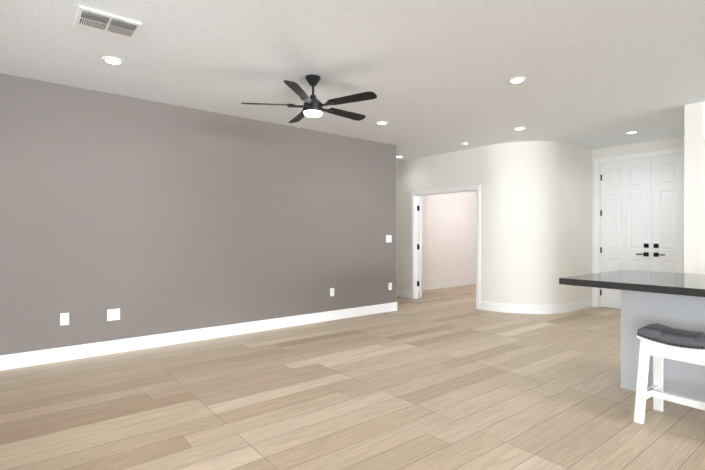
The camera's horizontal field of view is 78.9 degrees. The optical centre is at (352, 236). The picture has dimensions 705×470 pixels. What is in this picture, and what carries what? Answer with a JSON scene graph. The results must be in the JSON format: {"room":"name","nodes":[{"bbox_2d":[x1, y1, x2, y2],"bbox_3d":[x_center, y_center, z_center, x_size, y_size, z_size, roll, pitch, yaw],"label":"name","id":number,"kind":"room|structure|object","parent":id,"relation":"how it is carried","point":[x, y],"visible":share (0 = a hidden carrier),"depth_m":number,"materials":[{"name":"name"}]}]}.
{"room":"living room","nodes":[
{"label":"living room","id":0,"kind":"room"},
{"bbox_2d":[0,73,395,354],"bbox_3d":[-1.351,-0.140,5.540,5.190,2.740,0.140,0,0,-38],"label":"wall","id":1,"kind":"structure","parent":0,"point":[147,217],"depth_m":4.88,"materials":[{"name":"grey paint"}]},
{"bbox_2d":[60,313,68,325],"bbox_3d":[-2.858,0.819,4.250,0.072,0.118,0.008,0,0,-38],"label":"electrical outlet","id":2,"kind":"object","parent":1,"relation":"attached to","point":[64,318],"visible":1,"depth_m":4.25,"materials":[{"name":"white plastic"}]},
{"bbox_2d":[107,308,119,320],"bbox_3d":[-2.522,0.823,4.518,0.118,0.118,0.008,0,0,-38],"label":"electrical outlet","id":3,"kind":"object","parent":1,"relation":"attached to","point":[113,314],"visible":1,"depth_m":4.52,"materials":[{"name":"white plastic"}]},
{"bbox_2d":[0,302,396,370],"bbox_3d":[-1.285,1.160,5.499,5.175,0.140,0.023,0,0,-38],"label":"baseboard","id":4,"kind":"structure","parent":1,"relation":"attached to","point":[31,358],"depth_m":4.87,"materials":[{"name":"white wood"}]},
{"bbox_2d":[330,288,333,295],"bbox_3d":[-0.298,0.815,6.285,0.072,0.118,0.008,0,0,-38],"label":"electrical outlet","id":5,"kind":"object","parent":1,"relation":"attached to","point":[331,291],"visible":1,"depth_m":6.28,"materials":[{"name":"white plastic"}]},
{"bbox_2d":[386,235,391,241],"bbox_3d":[0.595,0.035,6.990,0.118,0.118,0.011,0,0,-38],"label":"light switch","id":6,"kind":"object","parent":1,"relation":"attached to","point":[388,238],"visible":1,"depth_m":6.99,"materials":[{"name":"white plastic"}]},
{"bbox_2d":[0,284,704,469],"bbox_3d":[3.185,1.265,3.848,10.800,0.060,14.900,0,0,-38],"label":"floor","id":7,"kind":"structure","parent":0,"point":[451,378],"depth_m":3.19,"materials":[{"name":"brown wood"}]},
{"bbox_2d":[621,290,704,401],"bbox_3d":[3.337,0.809,2.626,0.680,0.862,2.800,0,0,-38],"label":"kitchen island","id":8,"kind":"object","parent":7,"relation":"on","point":[674,300],"depth_m":3.27,"materials":[{"name":"grey paint"}]},
{"bbox_2d":[559,274,704,297],"bbox_3d":[2.887,0.354,2.363,0.710,0.050,3.150,0,0,-38],"label":"island countertop","id":9,"kind":"structure","parent":8,"relation":"on","point":[689,287],"depth_m":3.11,"materials":[{"name":"grey stone"}]},
{"bbox_2d":[634,324,704,423],"bbox_3d":[2.168,0.922,2.796,0.374,0.634,0.456,0,0,-36],"label":"stool","id":10,"kind":"object","parent":7,"relation":"on","point":[659,342],"visible":1,"depth_m":2.83,"materials":[{"name":"white wood"}]},
{"bbox_2d":[703,138,704,273],"bbox_3d":[4.416,0.067,4.758,0.775,2.330,0.656,0,0,-38],"label":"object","id":11,"kind":"object","parent":7,"relation":"on","point":[704,204],"visible":0.62,"depth_m":4.78,"materials":[{"name":"white"}]},
{"bbox_2d":[0,0,704,162],"bbox_3d":[3.185,-1.535,3.839,10.800,0.060,14.900,0,0,-38],"label":"ceiling","id":12,"kind":"structure","parent":0,"point":[434,76],"depth_m":3.67,"materials":[{"name":"paint"}]},
{"bbox_2d":[74,6,141,40],"bbox_3d":[-1.724,-1.492,3.016,0.370,0.018,0.320,0,0,-38],"label":"ceiling vent","id":13,"kind":"object","parent":12,"relation":"in","point":[104,23],"visible":0.98,"depth_m":2.99,"materials":[{"name":"white metal"}]},
{"bbox_2d":[102,57,123,64],"bbox_3d":[-2.046,-1.499,3.655,0.164,0.010,0.164,0,0,-38],"label":"recessed light","id":14,"kind":"object","parent":12,"relation":"in","point":[113,60],"visible":1,"depth_m":3.63,"materials":[{"name":"white plastic"}]},
{"bbox_2d":[241,74,376,122],"bbox_3d":[-0.347,-1.328,4.076,1.235,0.355,1.266,0,0,-38],"label":"fan","id":15,"kind":"object","parent":12,"relation":"hanging from","point":[312,106],"visible":1,"depth_m":3.96,"materials":[{"name":"black metal"}]},
{"bbox_2d":[376,121,387,123],"bbox_3d":[0.391,-1.506,5.668,0.164,0.010,0.164,0,0,-38],"label":"recessed light","id":16,"kind":"object","parent":12,"relation":"in","point":[382,122],"visible":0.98,"depth_m":5.63,"materials":[{"name":"white plastic"}]},
{"bbox_2d":[508,77,525,82],"bbox_3d":[1.579,-1.500,4.108,0.164,0.010,0.164,0,0,-38],"label":"recessed light","id":17,"kind":"object","parent":12,"relation":"in","point":[516,79],"visible":1,"depth_m":4.09,"materials":[{"name":"white plastic"}]},
{"bbox_2d":[514,127,525,129],"bbox_3d":[2.333,-1.507,5.972,0.164,0.010,0.164,0,0,-38],"label":"recessed light","id":18,"kind":"object","parent":12,"relation":"in","point":[519,128],"visible":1,"depth_m":5.94,"materials":[{"name":"white plastic"}]},
{"bbox_2d":[419,191,475,283],"bbox_3d":[2.282,-0.157,10.292,3.790,2.740,0.120,0,0,-38],"label":"wall","id":19,"kind":"structure","parent":0,"point":[449,237],"depth_m":10.25,"materials":[{"name":"paint"}]},
{"bbox_2d":[404,279,475,290],"bbox_3d":[2.325,1.144,10.242,3.790,0.140,0.019,0,0,-38],"label":"baseboard","id":20,"kind":"structure","parent":19,"relation":"attached to","point":[431,286],"depth_m":10.23,"materials":[{"name":"white wood"}]},
{"bbox_2d":[396,141,571,304],"bbox_3d":[1.639,-0.151,8.666,1.000,2.740,5.025,0,0,-38],"label":"wall","id":21,"kind":"structure","parent":0,"point":[527,222],"depth_m":6.91,"materials":[{"name":"white paint"}]},
{"bbox_2d":[396,289,410,297],"bbox_3d":[0.417,1.147,9.389,0.019,0.140,2.380,0,0,-38],"label":"baseboard","id":22,"kind":"structure","parent":21,"relation":"attached to","point":[401,293],"depth_m":8.61,"materials":[{"name":"white wood"}]},
{"bbox_2d":[417,197,422,297],"bbox_3d":[1.382,0.207,8.792,0.085,2.000,0.749,0,0,12],"label":"door","id":23,"kind":"structure","parent":21,"relation":"in","point":[420,246],"depth_m":8.47,"materials":[{"name":"white wood"}]},
{"bbox_2d":[411,185,479,308],"bbox_3d":[1.700,0.172,7.870,0.136,2.100,1.590,0,0,-38],"label":"trim","id":24,"kind":"structure","parent":21,"relation":"attached to","point":[414,243],"depth_m":8.34,"materials":[{"name":"white wood"}]},
{"bbox_2d":[572,144,591,302],"bbox_3d":[3.897,-0.146,7.328,0.870,2.740,0.120,0,0,-38],"label":"wall","id":25,"kind":"structure","parent":0,"point":[581,210],"depth_m":7.23,"materials":[{"name":"white paint"}]},
{"bbox_2d":[483,299,593,313],"bbox_3d":[3.186,1.154,7.314,1.765,0.140,1.024,0,0,-38],"label":"baseboard","id":26,"kind":"structure","parent":25,"relation":"attached to","point":[529,309],"depth_m":6.88,"materials":[{"name":"white wood"}]},
{"bbox_2d":[592,136,683,298],"bbox_3d":[7.175,-0.135,3.805,0.120,2.740,9.475,0,0,-38],"label":"wall","id":27,"kind":"structure","parent":0,"point":[657,145],"depth_m":7.04,"materials":[{"name":"white paint"}]},
{"bbox_2d":[600,157,651,308],"bbox_3d":[4.511,-0.029,7.096,0.087,2.482,0.749,0,0,-38],"label":"closet door","id":28,"kind":"structure","parent":27,"relation":"in","point":[625,213],"depth_m":7.10,"materials":[{"name":"white wood"}]},
{"bbox_2d":[594,147,683,307],"bbox_3d":[4.769,-0.060,6.820,0.136,2.570,1.670,0,0,-38],"label":"trim","id":29,"kind":"structure","parent":27,"relation":"attached to","point":[597,195],"depth_m":7.38,"materials":[{"name":"white wood"}]},
{"bbox_2d":[651,153,683,272],"bbox_3d":[4.979,-0.027,6.507,0.087,2.482,0.749,0,0,-38],"label":"closet door","id":30,"kind":"structure","parent":27,"relation":"in","point":[667,231],"depth_m":6.64,"materials":[{"name":"white wood"}]},
{"bbox_2d":[684,102,704,273],"bbox_3d":[4.598,-0.140,5.433,1.890,2.740,0.170,0,0,-38],"label":"wall","id":31,"kind":"structure","parent":0,"point":[694,124],"depth_m":4.84,"materials":[{"name":"white paint"}]}
]}

